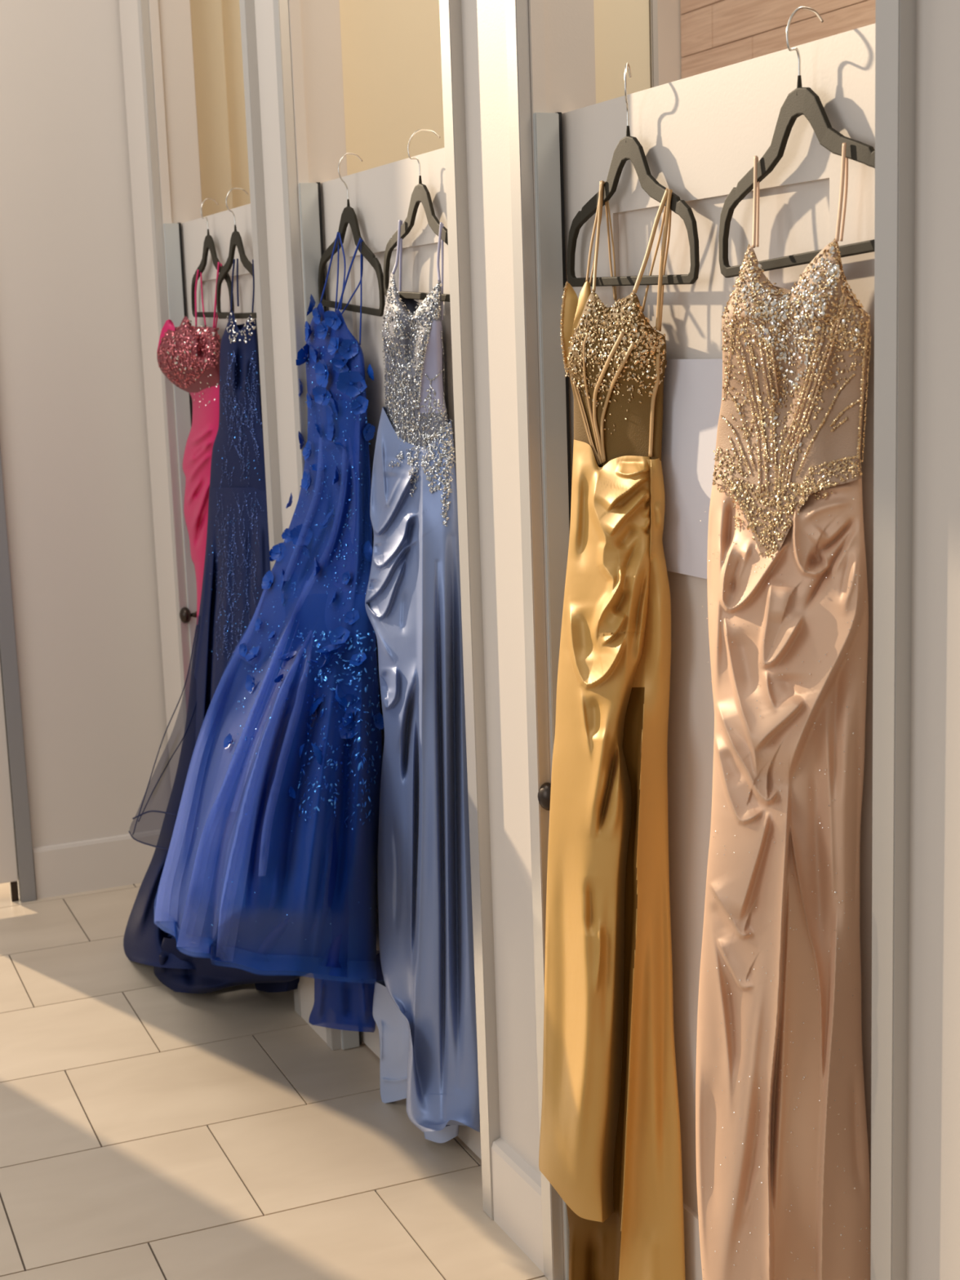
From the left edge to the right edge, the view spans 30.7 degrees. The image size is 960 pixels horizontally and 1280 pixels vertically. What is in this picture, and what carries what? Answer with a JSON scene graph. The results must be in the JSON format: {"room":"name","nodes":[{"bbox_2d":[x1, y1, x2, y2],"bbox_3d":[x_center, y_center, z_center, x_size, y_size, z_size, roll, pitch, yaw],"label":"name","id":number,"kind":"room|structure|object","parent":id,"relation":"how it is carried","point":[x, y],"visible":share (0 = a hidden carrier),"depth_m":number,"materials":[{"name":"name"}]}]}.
{"room":"clothing store","nodes":[
{"label":"clothing store","id":0,"kind":"room"},
{"bbox_2d":[190,0,250,217],"bbox_3d":[-0.525,-1.327,5.332,0.750,4.200,0.140,-6,11,-23],"label":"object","id":1,"kind":"structure","parent":0,"point":[216,36],"depth_m":5.13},
{"bbox_2d":[119,0,203,740],"bbox_3d":[-0.932,-1.281,5.148,0.143,4.200,0.372,-6,11,-23],"label":"trim","id":2,"kind":"structure","parent":1,"relation":"attached to","point":[157,38],"depth_m":5.08,"materials":[{"name":"white paint"}]},
{"bbox_2d":[179,203,262,622],"bbox_3d":[-0.660,-0.130,4.768,0.110,2.026,0.935,-6,11,-23],"label":"door","id":3,"kind":"structure","parent":1,"relation":"in","point":[220,224],"depth_m":4.73,"materials":[{"name":"paint"}]},
{"bbox_2d":[191,198,234,317],"bbox_3d":[-0.721,-1.027,4.720,0.058,0.320,0.400,-6,11,-23],"label":"clothes hanger","id":4,"kind":"object","parent":3,"relation":"hanging from","point":[208,243],"visible":0.8,"depth_m":4.71,"materials":[{"name":"black plastic"}]},
{"bbox_2d":[156,262,222,617],"bbox_3d":[-0.815,-0.328,4.949,0.125,1.424,0.540,-6,11,-23],"label":"gown","id":5,"kind":"object","parent":4,"relation":"hanging from","point":[188,355],"visible":0.66,"depth_m":4.82,"materials":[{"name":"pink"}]},
{"bbox_2d":[216,187,257,319],"bbox_3d":[-0.609,-0.980,4.444,0.064,0.328,0.400,-6,11,-23],"label":"clothes hanger","id":6,"kind":"object","parent":3,"relation":"hanging from","point":[236,239],"visible":0.8,"depth_m":4.44,"materials":[{"name":"black plastic"}]},
{"bbox_2d":[123,258,308,993],"bbox_3d":[-0.718,0.010,4.506,0.369,1.940,1.049,-6,11,-23],"label":"gown","id":7,"kind":"object","parent":6,"relation":"hanging from","point":[237,555],"visible":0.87,"depth_m":4.54,"materials":[{"name":"blue fabric"}]},
{"bbox_2d":[0,882,548,1279],"bbox_3d":[-1.713,1.135,3.837,8.700,0.060,11.000,-6,11,-23],"label":"floor","id":8,"kind":"structure","parent":0,"point":[149,1130],"depth_m":3.77,"materials":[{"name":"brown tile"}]},
{"bbox_2d":[0,0,684,848],"bbox_3d":[-0.087,-1.420,5.783,3.074,4.200,0.100,-6,11,-23],"label":"wall","id":9,"kind":"structure","parent":0,"point":[74,445],"depth_m":5.33,"materials":[{"name":"white paint"}]},
{"bbox_2d":[32,833,155,899],"bbox_3d":[-1.185,0.707,5.555,0.452,0.163,0.013,-6,11,-23],"label":"baseboard","id":10,"kind":"structure","parent":9,"relation":"attached to","point":[103,863],"depth_m":5.53,"materials":[{"name":"paint"}]},
{"bbox_2d":[339,0,444,175],"bbox_3d":[-0.026,-1.155,4.232,0.750,4.200,0.080,-6,11,-23],"label":"wall","id":11,"kind":"structure","parent":0,"point":[391,49],"depth_m":4.08,"materials":[{"name":"beige paint"}]},
{"bbox_2d":[239,0,364,1050],"bbox_3d":[-0.419,-1.104,4.017,0.143,4.200,0.302,-6,11,-23],"label":"trim","id":12,"kind":"structure","parent":11,"relation":"attached to","point":[291,49],"depth_m":3.97,"materials":[{"name":"white paint"}]},
{"bbox_2d":[320,147,481,1159],"bbox_3d":[-0.172,0.039,3.691,0.110,2.026,0.885,-6,11,-23],"label":"door","id":13,"kind":"structure","parent":11,"relation":"in","point":[380,197],"depth_m":3.64,"materials":[{"name":"paint"}]},
{"bbox_2d":[318,152,385,316],"bbox_3d":[-0.274,-0.861,3.738,0.063,0.344,0.399,-6,11,-23],"label":"clothes hanger","id":14,"kind":"object","parent":13,"relation":"hanging from","point":[348,215],"visible":0.95,"depth_m":3.69,"materials":[{"name":"black plastic"}]},
{"bbox_2d":[155,231,383,1032],"bbox_3d":[-0.489,0.053,3.875,0.474,1.859,1.148,-6,11,-23],"label":"gown","id":15,"kind":"object","parent":14,"relation":"hanging from","point":[272,864],"visible":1,"depth_m":3.72,"materials":[{"name":"blue fabric"}]},
{"bbox_2d":[223,733,233,749],"bbox_3d":[-0.550,0.224,3.846,0.010,0.036,0.039,21,-31,-32],"label":"fabric flower","id":16,"kind":"object","parent":15,"relation":"on","point":[227,741],"depth_m":3.85,"materials":[{"name":"blue fabric"}]},
{"bbox_2d":[239,643,247,657],"bbox_3d":[-0.537,0.021,3.987,0.008,0.032,0.031,0,26,-44],"label":"fabric flower","id":17,"kind":"object","parent":15,"relation":"on","point":[242,647],"depth_m":3.99,"materials":[{"name":"blue fabric"}]},
{"bbox_2d":[244,674,254,693],"bbox_3d":[-0.500,0.094,3.838,0.011,0.043,0.039,-2,39,-36],"label":"fabric flower","id":18,"kind":"object","parent":15,"relation":"on","point":[249,682],"depth_m":3.85,"materials":[{"name":"blue fabric"}]},
{"bbox_2d":[244,646,259,661],"bbox_3d":[-0.505,0.033,3.908,0.044,0.012,0.050,-34,26,15],"label":"fabric flower","id":19,"kind":"object","parent":15,"relation":"on","point":[254,651],"depth_m":3.92,"materials":[{"name":"blue fabric"}]},
{"bbox_2d":[254,616,262,631],"bbox_3d":[-0.499,-0.036,3.960,0.009,0.034,0.036,12,9,-31],"label":"fabric flower","id":20,"kind":"object","parent":15,"relation":"on","point":[259,626],"depth_m":3.97,"materials":[{"name":"blue fabric"}]},
{"bbox_2d":[261,570,274,589],"bbox_3d":[-0.484,-0.134,4.019,0.012,0.044,0.050,27,31,-39],"label":"fabric flower","id":21,"kind":"object","parent":15,"relation":"on","point":[268,583],"depth_m":4.03,"materials":[{"name":"blue fabric"}]},
{"bbox_2d":[267,631,275,639],"bbox_3d":[-0.459,-0.009,3.867,0.025,0.008,0.032,-47,19,-1],"label":"fabric flower","id":22,"kind":"object","parent":15,"relation":"on","point":[273,633],"depth_m":3.87,"materials":[{"name":"blue fabric"}]},
{"bbox_2d":[269,545,274,561],"bbox_3d":[-0.478,-0.198,4.068,0.009,0.038,0.037,8,-32,20],"label":"fabric flower","id":23,"kind":"object","parent":15,"relation":"on","point":[272,553],"depth_m":4.05,"materials":[{"name":"blue fabric"}]},
{"bbox_2d":[274,674,283,682],"bbox_3d":[-0.420,0.083,3.676,0.008,0.026,0.032,44,2,13],"label":"fabric flower","id":24,"kind":"object","parent":15,"relation":"on","point":[280,677],"depth_m":3.67,"materials":[{"name":"blue fabric"}]},
{"bbox_2d":[271,542,286,561],"bbox_3d":[-0.459,-0.202,4.018,0.043,0.046,0.011,22,-4,31],"label":"fabric flower","id":25,"kind":"object","parent":15,"relation":"on","point":[278,553],"depth_m":4.02,"materials":[{"name":"blue fabric"}]},
{"bbox_2d":[280,591,285,605],"bbox_3d":[-0.440,-0.093,3.924,0.009,0.035,0.034,-1,-24,-18],"label":"fabric flower","id":26,"kind":"object","parent":15,"relation":"on","point":[282,594],"depth_m":3.93,"materials":[{"name":"blue fabric"}]},
{"bbox_2d":[280,568,286,591],"bbox_3d":[-0.442,-0.136,3.949,0.013,0.053,0.054,3,43,-12],"label":"fabric flower","id":27,"kind":"object","parent":15,"relation":"on","point":[283,574],"depth_m":3.95,"materials":[{"name":"blue fabric"}]},
{"bbox_2d":[277,650,296,661],"bbox_3d":[-0.409,0.037,3.731,0.043,0.012,0.047,-11,16,14],"label":"fabric flower","id":28,"kind":"object","parent":15,"relation":"on","point":[291,656],"depth_m":3.74,"materials":[{"name":"blue fabric"}]},
{"bbox_2d":[281,528,292,542],"bbox_3d":[-0.435,-0.238,3.989,0.038,0.034,0.009,2,-1,31],"label":"fabric flower","id":29,"kind":"object","parent":15,"relation":"on","point":[286,535],"depth_m":3.99,"materials":[{"name":"blue fabric"}]},
{"bbox_2d":[285,493,293,508],"bbox_3d":[-0.438,-0.319,4.039,0.010,0.042,0.037,18,-37,-9],"label":"fabric flower","id":30,"kind":"object","parent":15,"relation":"on","point":[290,502],"depth_m":4.03,"materials":[{"name":"blue fabric"}]},
{"bbox_2d":[288,786,295,798],"bbox_3d":[-0.382,0.310,3.535,0.008,0.025,0.032,-24,25,12],"label":"fabric flower","id":31,"kind":"object","parent":15,"relation":"on","point":[292,793],"depth_m":3.54,"materials":[{"name":"blue fabric"}]},
{"bbox_2d":[297,378,302,396],"bbox_3d":[-0.404,-0.568,3.947,0.010,0.042,0.033,-1,-6,-17],"label":"fabric flower","id":32,"kind":"object","parent":15,"relation":"on","point":[300,385],"depth_m":3.94,"materials":[{"name":"blue fabric"}]},
{"bbox_2d":[297,431,304,448],"bbox_3d":[-0.404,-0.452,3.966,0.012,0.038,0.050,-8,-30,-4],"label":"fabric flower","id":33,"kind":"object","parent":15,"relation":"on","point":[300,437],"depth_m":3.95,"materials":[{"name":"blue fabric"}]},
{"bbox_2d":[298,743,304,758],"bbox_3d":[-0.366,0.225,3.579,0.008,0.032,0.030,17,15,-4],"label":"fabric flower","id":34,"kind":"object","parent":15,"relation":"on","point":[301,748],"depth_m":3.57,"materials":[{"name":"blue fabric"}]},
{"bbox_2d":[289,524,313,546],"bbox_3d":[-0.398,-0.232,3.897,0.054,0.049,0.013,21,0,14],"label":"fabric flower","id":35,"kind":"object","parent":15,"relation":"on","point":[303,535],"depth_m":3.90,"materials":[{"name":"blue fabric"}]},
{"bbox_2d":[295,343,308,365],"bbox_3d":[-0.390,-0.629,3.890,0.013,0.054,0.052,30,-12,18],"label":"fabric flower","id":36,"kind":"object","parent":15,"relation":"on","point":[303,353],"depth_m":3.88,"materials":[{"name":"blue fabric"}]},
{"bbox_2d":[302,544,310,558],"bbox_3d":[-0.385,-0.199,3.897,0.008,0.032,0.034,-28,47,-22],"label":"fabric flower","id":37,"kind":"object","parent":15,"relation":"on","point":[305,548],"depth_m":3.91,"materials":[{"name":"blue fabric"}]},
{"bbox_2d":[301,468,311,491],"bbox_3d":[-0.383,-0.355,3.896,0.012,0.050,0.050,1,-9,-30],"label":"fabric flower","id":38,"kind":"object","parent":15,"relation":"on","point":[307,474],"depth_m":3.91,"materials":[{"name":"blue fabric"}]},
{"bbox_2d":[302,440,311,461],"bbox_3d":[-0.381,-0.420,3.896,0.011,0.046,0.041,9,8,-32],"label":"fabric flower","id":39,"kind":"object","parent":15,"relation":"on","point":[307,451],"depth_m":3.90,"materials":[{"name":"blue fabric"}]},
{"bbox_2d":[304,320,311,342],"bbox_3d":[-0.377,-0.679,3.852,0.011,0.046,0.046,1,30,-17],"label":"fabric flower","id":40,"kind":"object","parent":15,"relation":"on","point":[308,327],"depth_m":3.86,"materials":[{"name":"blue fabric"}]},
{"bbox_2d":[306,391,313,408],"bbox_3d":[-0.376,-0.530,3.882,0.009,0.038,0.032,-11,-11,-25],"label":"fabric flower","id":41,"kind":"object","parent":15,"relation":"on","point":[309,395],"depth_m":3.89,"materials":[{"name":"blue fabric"}]},
{"bbox_2d":[306,293,315,315],"bbox_3d":[-0.366,-0.730,3.817,0.013,0.047,0.054,12,44,-3],"label":"fabric flower","id":42,"kind":"object","parent":15,"relation":"on","point":[312,304],"depth_m":3.80,"materials":[{"name":"blue fabric"}]},
{"bbox_2d":[309,345,318,362],"bbox_3d":[-0.359,-0.625,3.817,0.011,0.039,0.046,-19,7,-17],"label":"fabric flower","id":43,"kind":"object","parent":15,"relation":"on","point":[313,350],"depth_m":3.83,"materials":[{"name":"blue fabric"}]},
{"bbox_2d":[308,696,324,716],"bbox_3d":[-0.343,0.133,3.648,0.054,0.013,0.050,-59,7,-33],"label":"fabric flower","id":44,"kind":"object","parent":15,"relation":"on","point":[316,704],"depth_m":3.65,"materials":[{"name":"blue fabric"}]},
{"bbox_2d":[311,307,320,324],"bbox_3d":[-0.350,-0.702,3.786,0.009,0.038,0.038,-17,35,-26],"label":"fabric flower","id":45,"kind":"object","parent":15,"relation":"on","point":[316,312],"depth_m":3.79,"materials":[{"name":"blue fabric"}]},
{"bbox_2d":[313,557,319,576],"bbox_3d":[-0.354,-0.158,3.816,0.013,0.041,0.054,4,27,-11],"label":"fabric flower","id":46,"kind":"object","parent":15,"relation":"on","point":[317,563],"depth_m":3.83,"materials":[{"name":"blue fabric"}]},
{"bbox_2d":[311,742,323,764],"bbox_3d":[-0.322,0.226,3.495,0.012,0.050,0.050,-24,8,3],"label":"fabric flower","id":47,"kind":"object","parent":15,"relation":"on","point":[317,753],"depth_m":3.48,"materials":[{"name":"blue fabric"}]},
{"bbox_2d":[311,461,324,471],"bbox_3d":[-0.353,-0.377,3.837,0.038,0.009,0.035,17,48,32],"label":"fabric flower","id":48,"kind":"object","parent":15,"relation":"on","point":[318,465],"depth_m":3.84,"materials":[{"name":"blue fabric"}]},
{"bbox_2d":[314,423,323,438],"bbox_3d":[-0.350,-0.461,3.836,0.010,0.036,0.042,-23,14,6],"label":"fabric flower","id":49,"kind":"object","parent":15,"relation":"on","point":[320,428],"depth_m":3.83,"materials":[{"name":"blue fabric"}]},
{"bbox_2d":[312,384,331,405],"bbox_3d":[-0.342,-0.532,3.795,0.054,0.042,0.013,36,28,24],"label":"fabric flower","id":50,"kind":"object","parent":15,"relation":"on","point":[323,393],"depth_m":3.80,"materials":[{"name":"blue fabric"}]},
{"bbox_2d":[315,359,329,387],"bbox_3d":[-0.335,-0.577,3.773,0.015,0.061,0.060,-10,30,-33],"label":"fabric flower","id":51,"kind":"object","parent":15,"relation":"on","point":[322,367],"depth_m":3.78,"materials":[{"name":"blue fabric"}]},
{"bbox_2d":[316,320,328,339],"bbox_3d":[-0.336,-0.665,3.762,0.011,0.038,0.046,-13,-25,-39],"label":"fabric flower","id":52,"kind":"object","parent":15,"relation":"on","point":[322,326],"depth_m":3.77,"materials":[{"name":"blue fabric"}]},
{"bbox_2d":[320,522,328,529],"bbox_3d":[-0.338,-0.258,3.854,0.033,0.010,0.042,-24,38,35],"label":"fabric flower","id":53,"kind":"object","parent":15,"relation":"on","point":[323,526],"depth_m":3.85,"materials":[{"name":"blue fabric"}]},
{"bbox_2d":[320,653,330,668],"bbox_3d":[-0.319,0.045,3.651,0.011,0.040,0.043,33,11,-7],"label":"fabric flower","id":54,"kind":"object","parent":15,"relation":"on","point":[327,658],"depth_m":3.65,"materials":[{"name":"blue fabric"}]},
{"bbox_2d":[321,508,333,525],"bbox_3d":[-0.328,-0.267,3.827,0.011,0.046,0.036,33,-1,-17],"label":"fabric flower","id":55,"kind":"object","parent":15,"relation":"on","point":[327,514],"depth_m":3.84,"materials":[{"name":"blue fabric"}]},
{"bbox_2d":[315,644,342,654],"bbox_3d":[-0.317,0.023,3.673,0.057,0.014,0.054,-10,15,15],"label":"fabric flower","id":56,"kind":"object","parent":15,"relation":"on","point":[329,649],"depth_m":3.69,"materials":[{"name":"blue fabric"}]},
{"bbox_2d":[325,404,335,424],"bbox_3d":[-0.321,-0.486,3.786,0.011,0.046,0.046,-7,38,-23],"label":"fabric flower","id":57,"kind":"object","parent":15,"relation":"on","point":[330,409],"depth_m":3.79,"materials":[{"name":"blue fabric"}]},
{"bbox_2d":[326,419,335,440],"bbox_3d":[-0.318,-0.453,3.777,0.011,0.046,0.043,4,17,-26],"label":"fabric flower","id":58,"kind":"object","parent":15,"relation":"on","point":[331,436],"depth_m":3.79,"materials":[{"name":"blue fabric"}]},
{"bbox_2d":[324,311,341,329],"bbox_3d":[-0.312,-0.683,3.720,0.038,0.046,0.011,-47,-6,37],"label":"fabric flower","id":59,"kind":"object","parent":15,"relation":"on","point":[332,318],"depth_m":3.72,"materials":[{"name":"blue fabric"}]},
{"bbox_2d":[328,591,337,604],"bbox_3d":[-0.312,-0.088,3.750,0.009,0.034,0.038,27,28,-13],"label":"fabric flower","id":60,"kind":"object","parent":15,"relation":"on","point":[333,595],"depth_m":3.76,"materials":[{"name":"blue fabric"}]},
{"bbox_2d":[327,337,338,355],"bbox_3d":[-0.310,-0.625,3.729,0.010,0.041,0.042,10,-17,-39],"label":"fabric flower","id":61,"kind":"object","parent":15,"relation":"on","point":[333,342],"depth_m":3.74,"materials":[{"name":"blue fabric"}]},
{"bbox_2d":[329,396,338,417],"bbox_3d":[-0.309,-0.502,3.757,0.012,0.047,0.050,-20,4,-10],"label":"fabric flower","id":62,"kind":"object","parent":15,"relation":"on","point":[334,401],"depth_m":3.77,"materials":[{"name":"blue fabric"}]},
{"bbox_2d":[332,466,338,484],"bbox_3d":[-0.308,-0.350,3.756,0.011,0.037,0.046,11,51,-9],"label":"fabric flower","id":63,"kind":"object","parent":15,"relation":"on","point":[335,471],"depth_m":3.76,"materials":[{"name":"blue fabric"}]},
{"bbox_2d":[328,626,350,644],"bbox_3d":[-0.294,-0.007,3.690,0.047,0.043,0.012,-19,-31,4],"label":"fabric flower","id":64,"kind":"object","parent":15,"relation":"on","point":[341,634],"depth_m":3.69,"materials":[{"name":"blue fabric"}]},
{"bbox_2d":[331,357,349,373],"bbox_3d":[-0.296,-0.585,3.720,0.011,0.046,0.038,-45,0,-41],"label":"fabric flower","id":65,"kind":"object","parent":15,"relation":"on","point":[340,365],"depth_m":3.72,"materials":[{"name":"blue fabric"}]},
{"bbox_2d":[334,442,346,451],"bbox_3d":[-0.295,-0.414,3.747,0.036,0.010,0.042,45,-10,-37],"label":"fabric flower","id":66,"kind":"object","parent":15,"relation":"on","point":[339,446],"depth_m":3.76,"materials":[{"name":"blue fabric"}]},
{"bbox_2d":[333,352,347,368],"bbox_3d":[-0.293,-0.595,3.718,0.038,0.037,0.009,12,2,31],"label":"fabric flower","id":67,"kind":"object","parent":15,"relation":"on","point":[340,359],"depth_m":3.72,"materials":[{"name":"blue fabric"}]},
{"bbox_2d":[334,684,347,706],"bbox_3d":[-0.288,0.117,3.577,0.014,0.051,0.057,-20,-8,9],"label":"fabric flower","id":68,"kind":"object","parent":15,"relation":"on","point":[340,697],"depth_m":3.59,"materials":[{"name":"blue fabric"}]},
{"bbox_2d":[342,570,350,584],"bbox_3d":[-0.284,-0.132,3.740,0.008,0.027,0.034,-2,-31,-40],"label":"fabric flower","id":69,"kind":"object","parent":15,"relation":"on","point":[345,574],"depth_m":3.75,"materials":[{"name":"blue fabric"}]},
{"bbox_2d":[337,717,358,738],"bbox_3d":[-0.267,0.183,3.591,0.047,0.043,0.012,-21,-20,21],"label":"fabric flower","id":70,"kind":"object","parent":15,"relation":"on","point":[348,726],"depth_m":3.59,"materials":[{"name":"blue fabric"}]},
{"bbox_2d":[343,711,352,726],"bbox_3d":[-0.268,0.164,3.596,0.011,0.033,0.043,30,3,-28],"label":"fabric flower","id":71,"kind":"object","parent":15,"relation":"on","point":[348,715],"depth_m":3.60,"materials":[{"name":"blue fabric"}]},
{"bbox_2d":[337,339,358,359],"bbox_3d":[-0.277,-0.616,3.704,0.042,0.046,0.011,43,-1,2],"label":"fabric flower","id":72,"kind":"object","parent":15,"relation":"on","point":[348,348],"depth_m":3.71,"materials":[{"name":"blue fabric"}]},
{"bbox_2d":[340,693,361,713],"bbox_3d":[-0.267,0.131,3.603,0.047,0.042,0.012,5,1,1],"label":"fabric flower","id":73,"kind":"object","parent":15,"relation":"on","point":[352,703],"depth_m":3.60,"materials":[{"name":"blue fabric"}]},
{"bbox_2d":[343,609,359,624],"bbox_3d":[-0.271,-0.047,3.707,0.038,0.033,0.009,-26,-28,16],"label":"fabric flower","id":74,"kind":"object","parent":15,"relation":"on","point":[350,616],"depth_m":3.71,"materials":[{"name":"blue fabric"}]},
{"bbox_2d":[337,371,367,397],"bbox_3d":[-0.270,-0.542,3.700,0.065,0.055,0.016,12,8,2],"label":"fabric flower","id":75,"kind":"object","parent":15,"relation":"on","point":[353,384],"depth_m":3.70,"materials":[{"name":"blue fabric"}]},
{"bbox_2d":[349,652,366,666],"bbox_3d":[-0.252,0.041,3.653,0.039,0.010,0.039,12,52,36],"label":"fabric flower","id":76,"kind":"object","parent":15,"relation":"on","point":[356,659],"depth_m":3.66,"materials":[{"name":"blue fabric"}]},
{"bbox_2d":[351,395,368,414],"bbox_3d":[-0.253,-0.494,3.695,0.037,0.042,0.010,31,3,11],"label":"fabric flower","id":77,"kind":"object","parent":15,"relation":"on","point":[359,404],"depth_m":3.70,"materials":[{"name":"blue fabric"}]},
{"bbox_2d":[360,558,367,571],"bbox_3d":[-0.244,-0.164,3.740,0.009,0.036,0.038,26,-5,24],"label":"fabric flower","id":78,"kind":"object","parent":15,"relation":"on","point":[363,561],"depth_m":3.74,"materials":[{"name":"blue fabric"}]},
{"bbox_2d":[361,540,372,561],"bbox_3d":[-0.245,-0.186,3.727,0.013,0.044,0.054,-13,-27,-31],"label":"fabric flower","id":79,"kind":"object","parent":15,"relation":"on","point":[366,545],"depth_m":3.72,"materials":[{"name":"blue fabric"}]},
{"bbox_2d":[363,422,375,440],"bbox_3d":[-0.239,-0.443,3.719,0.009,0.038,0.037,17,32,39],"label":"fabric flower","id":80,"kind":"object","parent":15,"relation":"on","point":[368,429],"depth_m":3.72,"materials":[{"name":"blue fabric"}]},
{"bbox_2d":[366,364,373,380],"bbox_3d":[-0.234,-0.566,3.707,0.009,0.037,0.038,-15,30,-12],"label":"fabric flower","id":81,"kind":"object","parent":15,"relation":"on","point":[370,371],"depth_m":3.70,"materials":[{"name":"blue fabric"}]},
{"bbox_2d":[373,712,383,729],"bbox_3d":[-0.213,0.169,3.648,0.009,0.036,0.036,-13,-41,37],"label":"fabric flower","id":82,"kind":"object","parent":15,"relation":"on","point":[379,724],"depth_m":3.65,"materials":[{"name":"blue fabric"}]},
{"bbox_2d":[383,128,449,302],"bbox_3d":[-0.107,-0.811,3.368,0.065,0.329,0.399,-6,11,-23],"label":"clothes hanger","id":83,"kind":"object","parent":13,"relation":"hanging from","point":[420,193],"visible":0.67,"depth_m":3.37,"materials":[{"name":"black plastic"}]},
{"bbox_2d":[364,219,479,1142],"bbox_3d":[-0.159,0.125,3.576,0.111,1.918,0.495,-6,11,-23],"label":"gown","id":84,"kind":"object","parent":83,"relation":"hanging from","point":[424,1008],"visible":1,"depth_m":3.47,"materials":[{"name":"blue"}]},
{"bbox_2d":[593,0,650,103],"bbox_3d":[0.209,-0.948,2.985,0.145,4.200,0.080,-6,11,-23],"label":"wall","id":85,"kind":"structure","parent":0,"point":[621,27],"depth_m":2.95,"materials":[{"name":"beige paint"}]},
{"bbox_2d":[439,0,595,1279],"bbox_3d":[0.065,-0.937,2.949,0.143,4.200,0.320,-6,11,-23],"label":"trim","id":86,"kind":"structure","parent":85,"relation":"attached to","point":[511,69],"depth_m":3.04,"materials":[{"name":"white paint"}]},
{"bbox_2d":[648,0,658,88],"bbox_3d":[0.281,-0.956,3.017,0.012,4.200,0.090,-6,11,-23],"label":"trim","id":87,"kind":"structure","parent":85,"relation":"attached to","point":[653,11],"depth_m":2.97,"materials":[{"name":"white paint"}]},
{"bbox_2d":[537,22,875,1279],"bbox_3d":[0.328,0.212,2.588,0.110,2.026,0.940,-6,11,-23],"label":"door","id":88,"kind":"structure","parent":85,"relation":"in","point":[699,135],"depth_m":2.51,"materials":[{"name":"paint"}]},
{"bbox_2d":[567,62,699,286],"bbox_3d":[0.226,-0.694,2.624,0.040,0.330,0.400,-6,11,-23],"label":"clothes hanger","id":89,"kind":"object","parent":88,"relation":"hanging from","point":[628,148],"visible":0.99,"depth_m":2.59,"materials":[{"name":"black plastic"}]},
{"bbox_2d":[538,180,685,1279],"bbox_3d":[0.189,0.265,2.807,0.118,1.951,0.371,-6,11,-23],"label":"gown","id":90,"kind":"object","parent":89,"relation":"hanging from","point":[611,1146],"visible":1,"depth_m":2.75,"materials":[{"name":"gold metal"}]},
{"bbox_2d":[561,283,577,371],"bbox_3d":[0.141,-0.491,2.753,0.018,0.140,0.026,-6,11,-23],"label":"cup","id":91,"kind":"object","parent":90,"relation":"on","point":[570,299],"depth_m":2.75,"materials":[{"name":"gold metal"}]},
{"bbox_2d":[569,281,591,346],"bbox_3d":[0.155,-0.507,2.727,0.015,0.100,0.057,-10,12,-37],"label":"cup","id":92,"kind":"object","parent":90,"relation":"on","point":[577,306],"depth_m":2.72,"materials":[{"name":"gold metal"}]},
{"bbox_2d":[661,359,722,578],"bbox_3d":[0.323,-0.247,2.542,0.001,0.318,0.330,-6,11,-23],"label":"paper notice","id":93,"kind":"object","parent":88,"relation":"attached to","point":[692,388],"visible":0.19,"depth_m":2.57,"materials":[{"name":"white paper"}]},
{"bbox_2d":[718,6,875,277],"bbox_3d":[0.417,-0.632,2.210,0.064,0.326,0.400,-6,11,-23],"label":"clothes hanger","id":94,"kind":"object","parent":88,"relation":"hanging from","point":[802,100],"visible":0.78,"depth_m":2.22,"materials":[{"name":"black plastic"}]},
{"bbox_2d":[695,142,871,1279],"bbox_3d":[0.382,0.214,2.337,0.131,1.687,0.342,-6,11,-22],"label":"gown","id":95,"kind":"object","parent":94,"relation":"hanging from","point":[783,1181],"visible":1,"depth_m":2.28,"materials":[{"name":"beige fabric"}]},
{"bbox_2d":[680,0,875,79],"bbox_3d":[1.951,-1.085,3.431,0.095,4.200,5.900,-6,11,-23],"label":"wall","id":96,"kind":"structure","parent":0,"point":[715,34],"depth_m":5.58,"materials":[{"name":"brown wood"}]},
{"bbox_2d":[870,0,959,1279],"bbox_3d":[0.972,-0.623,0.946,0.143,4.200,2.286,-6,11,-23],"label":"trim","id":97,"kind":"structure","parent":0,"point":[915,1060],"depth_m":2.03,"materials":[{"name":"white paint"}]},
{"bbox_3d":[-3.909,-0.996,4.094,5.326,4.200,0.060,-6,11,-23],"label":"wall","id":98,"kind":"structure","parent":0,"visible":0},
{"bbox_2d":[0,663,18,902],"bbox_3d":[-1.620,-0.379,5.208,0.298,2.450,0.040,-6,11,-23],"label":"door","id":99,"kind":"structure","parent":98,"relation":"in","point":[8,864],"depth_m":5.41,"materials":[{"name":"paint"}]},
{"bbox_2d":[0,449,36,902],"bbox_3d":[-1.494,-1.259,5.135,0.046,4.200,0.084,-6,11,-23],"label":"trim","id":100,"kind":"structure","parent":98,"relation":"attached to","point":[8,655],"depth_m":5.36,"materials":[{"name":"grey paint"}]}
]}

